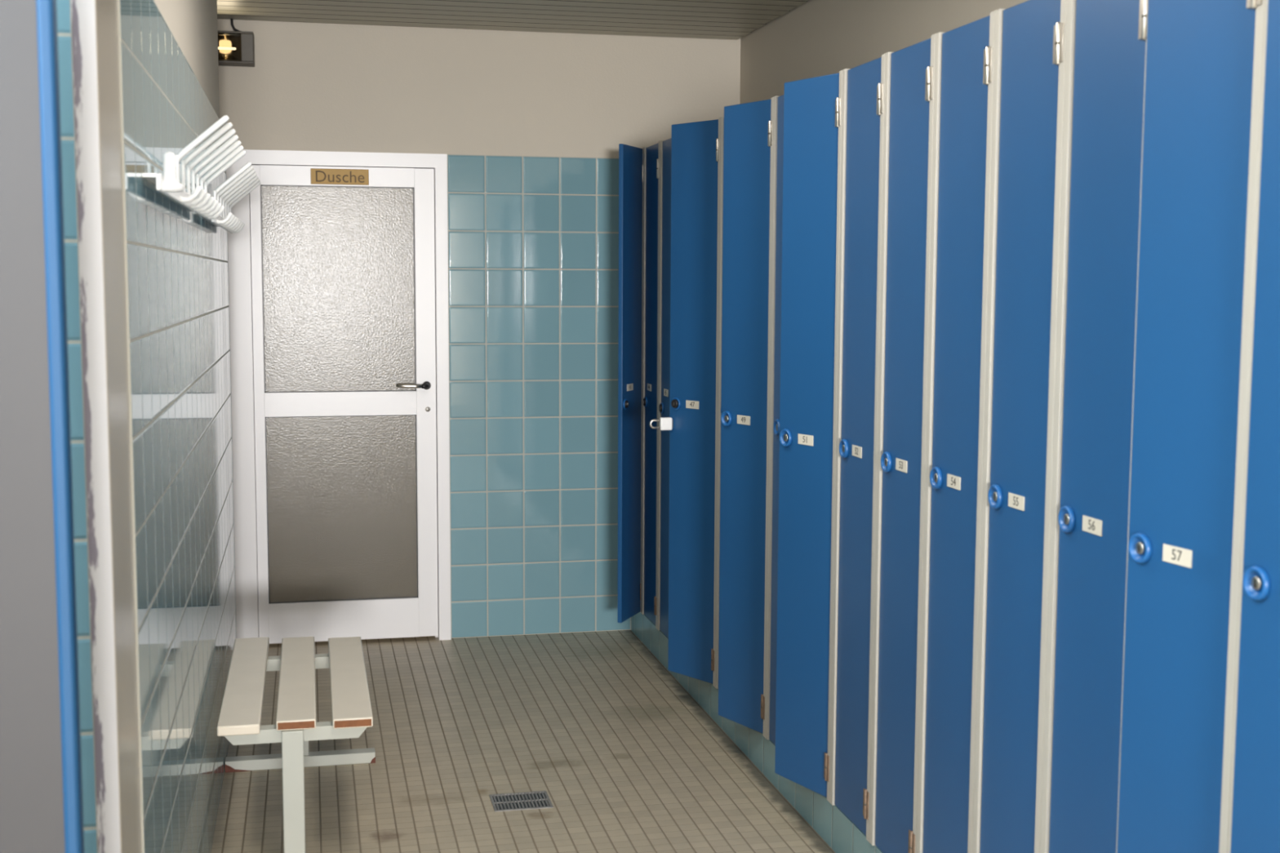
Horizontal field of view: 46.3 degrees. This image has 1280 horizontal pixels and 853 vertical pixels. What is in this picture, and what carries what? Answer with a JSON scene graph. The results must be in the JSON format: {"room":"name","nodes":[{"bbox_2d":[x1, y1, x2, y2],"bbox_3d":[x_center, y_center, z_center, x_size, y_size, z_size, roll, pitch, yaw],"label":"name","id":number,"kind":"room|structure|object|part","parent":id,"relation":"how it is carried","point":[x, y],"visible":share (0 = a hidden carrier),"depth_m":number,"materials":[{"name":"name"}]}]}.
{"room":"changing room","nodes":[
{"label":"changing room","id":0,"kind":"room"},
{"bbox_2d":[56,0,97,852],"bbox_3d":[-1.422,0.003,2.258,1.194,2.502,0.200,-1,6,-12],"label":"wall","id":1,"kind":"structure","parent":0,"point":[64,28],"depth_m":2.28,"materials":[{"name":"blue tile"}]},
{"bbox_2d":[117,0,235,852],"bbox_3d":[-1.179,-0.142,3.743,0.151,2.502,2.970,-1,6,-12],"label":"wall","id":2,"kind":"structure","parent":0,"point":[176,258],"depth_m":3.09,"materials":[{"name":"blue tile"}]},
{"bbox_2d":[70,0,142,852],"bbox_3d":[-0.779,0.027,2.194,0.034,2.472,0.245,-1,6,-12],"label":"trim","id":3,"kind":"structure","parent":2,"relation":"attached to","point":[94,24],"depth_m":2.10,"materials":[{"name":"white paint"}]},
{"bbox_2d":[142,115,245,220],"bbox_3d":[-0.920,-0.546,3.179,0.125,0.170,1.360,-1,6,-12],"label":"coat rack","id":4,"kind":"object","parent":2,"relation":"attached to","point":[199,202],"visible":1,"depth_m":3.16,"materials":[{"name":"white metal"}]},
{"bbox_3d":[-0.967,-0.477,3.175,0.030,0.028,1.360,-1,6,-12],"label":"rail","id":5,"kind":"part","parent":4,"relation":"part of","materials":[{"name":"white metal"}]},
{"bbox_2d":[211,162,260,233],"bbox_3d":[-1.205,-0.673,4.462,0.125,0.170,1.040,-1,6,-12],"label":"coat rack","id":6,"kind":"object","parent":2,"relation":"attached to","point":[242,182],"visible":0.94,"depth_m":4.35,"materials":[{"name":"white metal"}]},
{"bbox_3d":[-1.251,-0.604,4.458,0.030,0.028,1.040,-1,6,-12],"label":"rail","id":7,"kind":"part","parent":6,"relation":"part of","materials":[{"name":"white metal"}]},
{"bbox_2d":[217,18,740,638],"bbox_3d":[-1.187,-0.368,6.042,3.492,2.502,0.120,-1,6,-12],"label":"wall","id":8,"kind":"structure","parent":0,"point":[531,126],"depth_m":6.13,"materials":[{"name":"blue tile"}]},
{"bbox_2d":[217,18,254,66],"bbox_3d":[-1.577,-1.483,5.743,0.188,0.187,0.094,-1,6,-12],"label":"floodlight","id":9,"kind":"object","parent":8,"relation":"attached to","point":[237,47],"visible":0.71,"depth_m":5.71,"materials":[{"name":"grey metal"}]},
{"bbox_3d":[-1.584,-1.446,5.701,0.122,0.100,0.003,-1,6,-12],"label":"glass","id":10,"kind":"part","parent":9,"relation":"part of","materials":[{"name":"white"}]},
{"bbox_2d":[225,149,450,644],"bbox_3d":[-1.199,-0.101,6.018,0.853,1.975,0.171,-1,6,-12],"label":"door","id":11,"kind":"structure","parent":8,"relation":"in","point":[338,294],"depth_m":6.00,"materials":[{"name":"white paint"}]},
{"bbox_3d":[-1.196,-0.545,5.965,0.592,0.813,0.006,-1,6,-12],"label":"glass pane","id":12,"kind":"part","parent":11,"relation":"part of","materials":[{"name":"beige"}]},
{"bbox_2d":[310,168,368,185],"bbox_3d":[-1.183,-0.984,5.903,0.224,0.061,0.005,-1,6,-12],"label":"door sign","id":13,"kind":"object","parent":11,"relation":"attached to","point":[318,175],"visible":1,"depth_m":5.90,"materials":[{"name":"gold metal"}]},
{"bbox_3d":[-1.200,0.330,6.051,0.592,0.752,0.006,-1,6,-12],"label":"glass pane","id":14,"kind":"part","parent":11,"relation":"part of","materials":[{"name":"beige glass"}]},
{"bbox_3d":[-0.909,-0.163,6.018,0.140,0.034,0.057,-1,6,-12],"label":"handle","id":15,"kind":"part","parent":11,"relation":"part of","materials":[{"name":"black plastic"}]},
{"bbox_2d":[217,0,807,39],"bbox_3d":[0.468,-0.895,-1.517,3.492,0.100,15.422,-1,6,-12],"label":"ceiling","id":16,"kind":"structure","parent":0,"point":[700,19],"depth_m":5.63,"materials":[{"name":"white paint"}]},
{"bbox_2d":[211,630,835,852],"bbox_3d":[0.287,1.588,-0.499,3.492,0.100,17.000,-1,6,-12],"label":"floor","id":17,"kind":"structure","parent":0,"point":[626,760],"depth_m":4.56,"materials":[{"name":"beige tile"}]},
{"bbox_2d":[0,0,84,852],"bbox_3d":[-0.856,0.277,1.752,0.372,2.060,0.056,-1,6,-12],"label":"door","id":18,"kind":"structure","parent":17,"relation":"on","point":[42,806],"depth_m":1.75,"materials":[{"name":"grey laminate"}]},
{"bbox_2d":[217,636,375,852],"bbox_3d":[-0.967,0.882,4.254,0.446,0.365,0.945,-1,6,-12],"label":"bench","id":19,"kind":"object","parent":17,"relation":"on","point":[239,722],"visible":1,"depth_m":4.02,"materials":[{"name":"beige paint"}]},
{"bbox_3d":[-0.884,0.938,3.822,0.054,0.338,0.038,-1,6,-12],"label":"leg","id":20,"kind":"part","parent":19,"relation":"part of","materials":[{"name":"grey paint"}]},
{"bbox_3d":[-1.037,0.866,4.554,0.055,0.270,0.040,-1,6,-12],"label":"leg","id":21,"kind":"part","parent":19,"relation":"part of","materials":[{"name":"grey paint"}]},
{"bbox_2d":[488,791,553,812],"bbox_3d":[-0.339,1.068,4.260,0.166,0.008,0.136,-1,6,-12],"label":"floor drain","id":22,"kind":"object","parent":17,"relation":"in","point":[540,799],"visible":1,"depth_m":4.26,"materials":[{"name":"metal"}]},
{"bbox_2d":[739,0,1027,103],"bbox_3d":[2.121,0.346,-1.085,0.120,2.502,15.311,-1,6,-12],"label":"wall","id":23,"kind":"structure","parent":0,"point":[816,37],"depth_m":5.09,"materials":[{"name":"beige paint"}]},
{"bbox_2d":[631,612,882,852],"bbox_3d":[0.703,1.030,4.067,0.458,0.122,4.802,-1,6,-12],"label":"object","id":24,"kind":"structure","parent":23,"relation":"attached to","point":[837,830],"depth_m":4.47,"materials":[{"name":"blue tile"}]},
{"bbox_2d":[617,143,643,622],"bbox_3d":[0.162,-0.177,6.093,0.590,1.880,0.393,-1,6,-12],"label":"locker","id":25,"kind":"object","parent":24,"relation":"on","point":[630,157],"visible":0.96,"depth_m":5.93,"materials":[{"name":"blue metal"}]},
{"bbox_3d":[-0.039,-0.155,5.920,0.002,0.027,0.064,2,6,20],"label":"number plate","id":26,"kind":"part","parent":25,"relation":"part of","materials":[{"name":"beige plastic"}]},
{"bbox_2d":[641,141,659,628],"bbox_3d":[0.260,-0.161,5.937,0.466,1.880,0.283,-1,6,-12],"label":"locker","id":27,"kind":"object","parent":24,"relation":"on","point":[651,153],"visible":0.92,"depth_m":5.91,"materials":[{"name":"blue metal"}]},
{"bbox_3d":[0.036,-0.155,5.922,0.002,0.027,0.064,-1,6,-12],"label":"number plate","id":28,"kind":"part","parent":27,"relation":"part of","materials":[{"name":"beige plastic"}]},
{"bbox_2d":[657,137,671,637],"bbox_3d":[0.321,-0.134,5.661,0.466,1.880,0.283,-1,6,-12],"label":"locker","id":29,"kind":"object","parent":24,"relation":"on","point":[664,253],"visible":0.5,"depth_m":5.67,"materials":[{"name":"blue metal"}]},
{"bbox_3d":[0.098,-0.128,5.646,0.002,0.027,0.064,-1,6,-12],"label":"number plate","id":30,"kind":"part","parent":29,"relation":"part of","materials":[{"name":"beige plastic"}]},
{"bbox_2d":[667,117,719,687],"bbox_3d":[0.396,-0.079,5.099,0.564,1.880,0.283,-1,6,-12],"label":"locker","id":31,"kind":"object","parent":24,"relation":"on","point":[695,145],"visible":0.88,"depth_m":5.03,"materials":[{"name":"blue metal"}]},
{"bbox_2d":[648,417,672,430],"bbox_3d":[0.074,-0.009,5.113,0.087,0.044,0.023,-1,6,-12],"label":"padlock","id":32,"kind":"object","parent":31,"relation":"attached to","point":[665,423],"visible":1,"depth_m":5.10,"materials":[{"name":"white metal"}]},
{"bbox_3d":[0.176,-0.073,5.036,0.003,0.027,0.064,-5,7,-40],"label":"number plate","id":33,"kind":"part","parent":31,"relation":"part of","materials":[{"name":"white plastic"}]},
{"bbox_2d":[715,116,724,688],"bbox_3d":[0.505,-0.052,4.833,0.466,1.880,0.283,-1,6,-12],"label":"frame","id":34,"kind":"object","parent":24,"relation":"on","point":[722,118],"visible":0.02,"depth_m":4.90,"materials":[{"name":"beige metal"}]},
{"bbox_3d":[0.298,-0.048,4.788,0.018,1.874,0.236,-1,6,-12],"label":"door","id":35,"kind":"part","parent":34,"relation":"part of","materials":[{"name":"blue metal"}]},
{"bbox_2d":[718,96,773,737],"bbox_3d":[0.530,-0.024,4.550,0.541,1.880,0.283,-1,6,-12],"label":"locker","id":36,"kind":"object","parent":24,"relation":"on","point":[748,147],"visible":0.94,"depth_m":4.49,"materials":[{"name":"blue metal"}]},
{"bbox_3d":[0.311,-0.019,4.493,0.002,0.027,0.064,-3,7,-33],"label":"number plate","id":37,"kind":"part","parent":36,"relation":"part of","materials":[{"name":"beige plastic"}]},
{"bbox_2d":[764,94,783,745],"bbox_3d":[0.628,0.003,4.282,0.466,1.880,0.283,-1,6,-12],"label":"locker","id":38,"kind":"object","parent":24,"relation":"on","point":[778,100],"visible":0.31,"depth_m":4.33,"materials":[{"name":"grey metal"}]},
{"bbox_2d":[774,70,842,802],"bbox_3d":[0.655,0.031,3.998,0.535,1.880,0.283,-1,6,-12],"label":"locker","id":39,"kind":"object","parent":24,"relation":"on","point":[812,106],"visible":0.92,"depth_m":3.94,"materials":[{"name":"blue metal"}]},
{"bbox_3d":[0.436,0.035,3.943,0.003,0.027,0.064,-3,7,-31],"label":"number plate","id":40,"kind":"part","parent":39,"relation":"part of","materials":[{"name":"white plastic"}]},
{"bbox_2d":[829,53,884,842],"bbox_3d":[0.750,0.058,3.730,0.466,1.880,0.283,-1,6,-12],"label":"locker","id":41,"kind":"object","parent":24,"relation":"on","point":[863,85],"visible":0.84,"depth_m":3.68,"materials":[{"name":"blue metal"}]},
{"bbox_3d":[0.533,0.061,3.682,0.002,0.027,0.064,-1,6,-12],"label":"number plate","id":42,"kind":"part","parent":41,"relation":"part of","materials":[{"name":"beige plastic"}]},
{"bbox_2d":[869,33,935,852],"bbox_3d":[0.811,0.085,3.454,0.466,1.880,0.283,-1,6,-12],"label":"locker","id":43,"kind":"object","parent":24,"relation":"on","point":[909,71],"visible":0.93,"depth_m":3.41,"materials":[{"name":"blue metal"}]},
{"bbox_3d":[0.594,0.089,3.406,0.002,0.027,0.064,-1,6,-12],"label":"number plate","id":44,"kind":"part","parent":43,"relation":"part of","materials":[{"name":"beige plastic"}]},
{"bbox_2d":[915,10,995,852],"bbox_3d":[0.873,0.112,3.178,0.466,1.880,0.283,-1,6,-12],"label":"locker","id":45,"kind":"object","parent":24,"relation":"on","point":[964,55],"visible":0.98,"depth_m":3.12,"materials":[{"name":"blue metal"}]},
{"bbox_3d":[0.656,0.116,3.130,0.002,0.027,0.064,-1,6,-12],"label":"number plate","id":46,"kind":"part","parent":45,"relation":"part of","materials":[{"name":"beige plastic"}]},
{"bbox_2d":[972,0,1066,852],"bbox_3d":[0.934,0.140,2.902,0.466,1.880,0.283,-1,6,-12],"label":"locker","id":47,"kind":"object","parent":24,"relation":"on","point":[1030,35],"visible":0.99,"depth_m":2.84,"materials":[{"name":"blue metal"}]},
{"bbox_3d":[0.717,0.143,2.854,0.002,0.027,0.064,-1,6,-12],"label":"number plate","id":48,"kind":"part","parent":47,"relation":"part of","materials":[{"name":"beige plastic"}]},
{"bbox_2d":[1040,0,1148,852],"bbox_3d":[0.995,0.167,2.626,0.466,1.880,0.283,-1,6,-12],"label":"locker","id":49,"kind":"object","parent":24,"relation":"on","point":[1106,40],"visible":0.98,"depth_m":2.57,"materials":[{"name":"blue metal"}]},
{"bbox_3d":[0.778,0.171,2.578,0.002,0.027,0.064,-1,6,-12],"label":"number plate","id":50,"kind":"part","parent":49,"relation":"part of","materials":[{"name":"beige plastic"}]},
{"bbox_2d":[1116,0,1266,852],"bbox_3d":[1.042,0.195,2.347,0.494,1.880,0.283,-1,6,-12],"label":"locker","id":51,"kind":"object","parent":24,"relation":"on","point":[1204,68],"visible":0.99,"depth_m":2.26,"materials":[{"name":"blue metal"}]},
{"bbox_3d":[0.824,0.198,2.297,0.003,0.027,0.064,-2,6,-20],"label":"number plate","id":52,"kind":"part","parent":51,"relation":"part of","materials":[{"name":"white plastic"}]},
{"bbox_2d":[1227,0,1279,852],"bbox_3d":[1.110,0.222,2.072,0.482,1.880,0.283,-1,6,-12],"label":"locker","id":53,"kind":"object","parent":24,"relation":"on","point":[1255,797],"visible":1,"depth_m":2.09,"materials":[{"name":"blue metal"}]}
]}

